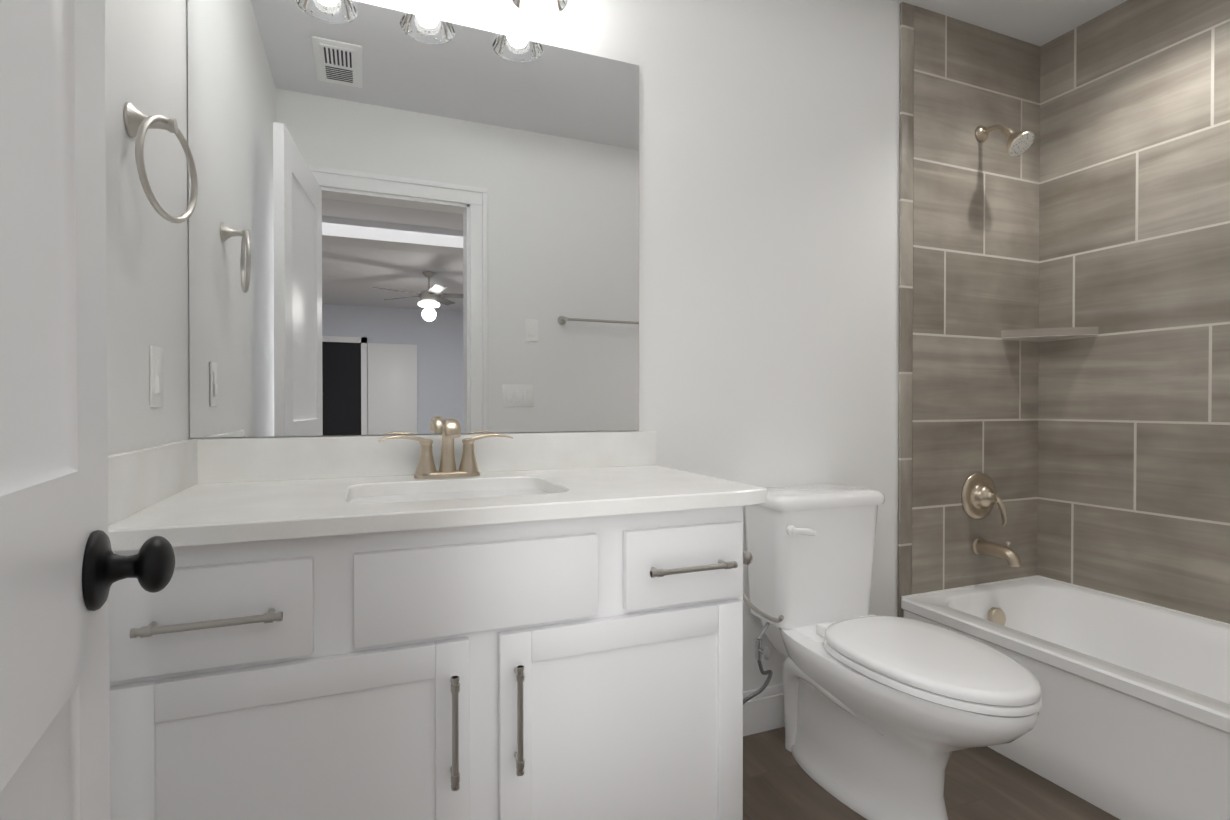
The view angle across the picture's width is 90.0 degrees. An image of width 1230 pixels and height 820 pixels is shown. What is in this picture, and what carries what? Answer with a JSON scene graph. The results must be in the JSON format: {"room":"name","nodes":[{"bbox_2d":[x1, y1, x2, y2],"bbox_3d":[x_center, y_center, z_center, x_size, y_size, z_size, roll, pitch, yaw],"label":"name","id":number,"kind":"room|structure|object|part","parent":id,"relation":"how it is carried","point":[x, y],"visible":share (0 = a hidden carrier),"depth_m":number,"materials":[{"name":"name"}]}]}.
{"room":"bathroom","nodes":[
{"label":"bathroom","id":0,"kind":"room"},
{"bbox_2d":[105,0,188,454],"bbox_3d":[-0.736,-0.194,0.668,0.120,2.460,1.500,0,1,-22],"label":"wall","id":1,"kind":"structure","parent":0,"point":[146,242],"depth_m":1.12,"materials":[{"name":"white paint"}]},
{"bbox_2d":[0,0,109,819],"bbox_3d":[-0.409,0.018,0.365,0.035,2.018,0.690,0,1,-29],"label":"door leaf","id":2,"kind":"structure","parent":1,"relation":"in","point":[54,708],"depth_m":0.54,"materials":[{"name":"white paint"}]},
{"bbox_2d":[82,530,174,610],"bbox_3d":[-0.538,0.162,0.615,0.161,0.080,0.080,0,1,-29],"label":"door knob","id":3,"kind":"object","parent":2,"relation":"attached to","point":[150,566],"depth_m":0.62,"materials":[{"name":"black metal"}]},
{"bbox_2d":[150,345,163,406],"bbox_3d":[-0.867,-0.063,1.167,0.009,0.115,0.070,0,1,-22],"label":"light switch","id":4,"kind":"object","parent":1,"relation":"attached to","point":[156,380],"visible":1,"depth_m":1.15,"materials":[{"name":"white plastic"}]},
{"bbox_2d":[124,102,197,222],"bbox_3d":[-0.784,-0.423,1.057,0.081,0.192,0.170,0,1,-22],"label":"towel ring","id":5,"kind":"object","parent":1,"relation":"attached to","point":[138,124],"visible":1,"depth_m":1.03,"materials":[{"name":"silver metal"}]},
{"bbox_2d":[187,0,899,691],"bbox_3d":[0.342,-0.204,1.978,3.100,2.460,0.120,0,1,-22],"label":"wall","id":6,"kind":"structure","parent":0,"point":[767,242],"depth_m":1.97,"materials":[{"name":"white paint"}]},
{"bbox_2d":[187,0,638,437],"bbox_3d":[-0.444,-0.470,1.589,1.107,1.062,0.005,0,1,-22],"label":"mirror","id":7,"kind":"object","parent":6,"relation":"attached to","point":[400,222],"visible":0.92,"depth_m":1.55,"materials":[{"name":"silver glass"}]},
{"bbox_2d":[512,0,567,15],"bbox_3d":[-0.433,-1.175,1.485,0.740,0.270,0.196,0,1,-22],"label":"sconce","id":8,"kind":"object","parent":6,"relation":"attached to","point":[559,3],"visible":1,"depth_m":1.61,"materials":[{"name":"clear glass"}]},
{"bbox_2d":[743,684,784,735],"bbox_3d":[0.545,0.958,1.998,0.994,0.135,0.014,0,1,-22],"label":"baseboard","id":9,"kind":"structure","parent":6,"relation":"attached to","point":[763,710],"depth_m":1.96,"materials":[{"name":"white paint"}]},
{"bbox_2d":[898,2,913,617],"bbox_3d":[1.033,-0.206,2.186,0.058,2.460,0.012,0,1,-22],"label":"wall tile strip","id":10,"kind":"object","parent":6,"relation":"attached to","point":[906,130],"visible":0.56,"depth_m":2.18,"materials":[{"name":"grey tile"}]},
{"bbox_2d":[912,5,1039,593],"bbox_3d":[1.376,-0.207,2.326,0.682,2.460,0.012,0,1,-22],"label":"wall tile","id":11,"kind":"structure","parent":6,"relation":"attached to","point":[975,285],"depth_m":2.30,"materials":[{"name":"tile"}]},
{"bbox_2d":[962,472,1006,525],"bbox_3d":[1.386,0.332,2.281,0.176,0.193,0.086,0,1,-22],"label":"tub valve","id":12,"kind":"object","parent":11,"relation":"attached to","point":[980,497],"visible":1,"depth_m":2.29,"materials":[{"name":"silver metal"}]},
{"bbox_2d":[972,538,1020,566],"bbox_3d":[1.400,0.514,2.248,0.062,0.085,0.162,0,1,-22],"label":"tub spout","id":13,"kind":"object","parent":11,"relation":"attached to","point":[985,547],"visible":1,"depth_m":2.23,"materials":[{"name":"silver metal"}]},
{"bbox_2d":[975,124,1034,155],"bbox_3d":[1.410,-0.988,2.223,0.092,0.159,0.191,0,1,-22],"label":"shower head","id":14,"kind":"object","parent":11,"relation":"attached to","point":[1019,142],"visible":1,"depth_m":2.18},
{"bbox_2d":[743,727,1119,819],"bbox_3d":[0.646,1.062,1.238,3.100,0.060,1.740,0,1,-22],"label":"floor","id":15,"kind":"structure","parent":0,"point":[981,783],"depth_m":1.65,"materials":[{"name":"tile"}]},
{"bbox_2d":[108,418,783,819],"bbox_3d":[-0.281,0.525,1.348,1.224,1.011,0.588,0,1,-22],"label":"bathroom vanity","id":16,"kind":"object","parent":15,"relation":"on","point":[452,622],"visible":1,"depth_m":1.10,"materials":[{"name":"white paint"}]},
{"bbox_2d":[108,431,766,550],"bbox_3d":[-0.315,0.131,1.340,1.158,0.130,0.573,0,1,-22],"label":"countertop","id":17,"kind":"structure","parent":16,"relation":"on","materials":[{"name":"stone"}]},
{"bbox_2d":[378,418,512,478],"bbox_3d":[-0.397,0.092,1.478,0.321,0.146,0.146,0,1,-22],"label":"faucet","id":18,"kind":"object","parent":17,"relation":"on","point":[426,469],"depth_m":1.50,"materials":[{"name":"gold metal"}]},
{"bbox_2d":[743,484,1042,819],"bbox_3d":[0.666,0.637,1.612,0.487,0.783,0.788,0,1,-22],"label":"toilet","id":19,"kind":"object","parent":15,"relation":"on","point":[885,717],"visible":0.88,"depth_m":1.59,"materials":[{"name":"white ceramic"}]},
{"bbox_3d":[0.606,0.434,1.878,0.398,0.382,0.246,0,1,-22],"label":"tank","id":20,"kind":"part","parent":19,"relation":"part of","materials":[{"name":"white ceramic"}]},
{"bbox_3d":[0.756,0.603,1.509,0.360,0.049,0.530,0,1,-22],"label":"seat","id":21,"kind":"part","parent":19,"relation":"part of","materials":[{"name":"white plastic"}]},
{"bbox_2d":[901,575,1229,819],"bbox_3d":[1.624,0.847,1.627,0.728,0.364,1.486,0,1,-22],"label":"bathtub","id":22,"kind":"object","parent":15,"relation":"on","point":[1133,721],"visible":0.9,"depth_m":1.70,"materials":[{"name":"white ceramic"}]},
{"bbox_2d":[891,0,1126,45],"bbox_3d":[0.623,-1.459,1.273,3.100,0.060,1.620,0,1,-22],"label":"ceiling","id":23,"kind":"structure","parent":0,"point":[1039,22],"depth_m":2.23,"materials":[{"name":"white paint"}]},
{"bbox_3d":[2.027,-0.203,1.787,0.120,2.460,1.500,0,1,-22],"label":"wall","id":24,"kind":"structure","parent":0,"visible":0},
{"bbox_2d":[1001,327,1097,339],"bbox_3d":[1.623,-0.290,2.302,0.215,0.030,0.215,0,1,-22],"label":"corner shelf","id":25,"kind":"object","parent":24,"relation":"attached to","point":[1043,333],"visible":0.97,"depth_m":2.30,"materials":[{"name":"tile"}]},
{"bbox_2d":[1037,0,1229,623],"bbox_3d":[1.968,-0.203,1.757,0.012,2.460,1.488,0,1,-22],"label":"wall tile","id":26,"kind":"structure","parent":24,"relation":"attached to","point":[1134,393],"depth_m":2.13,"materials":[{"name":"tile"}]}
]}

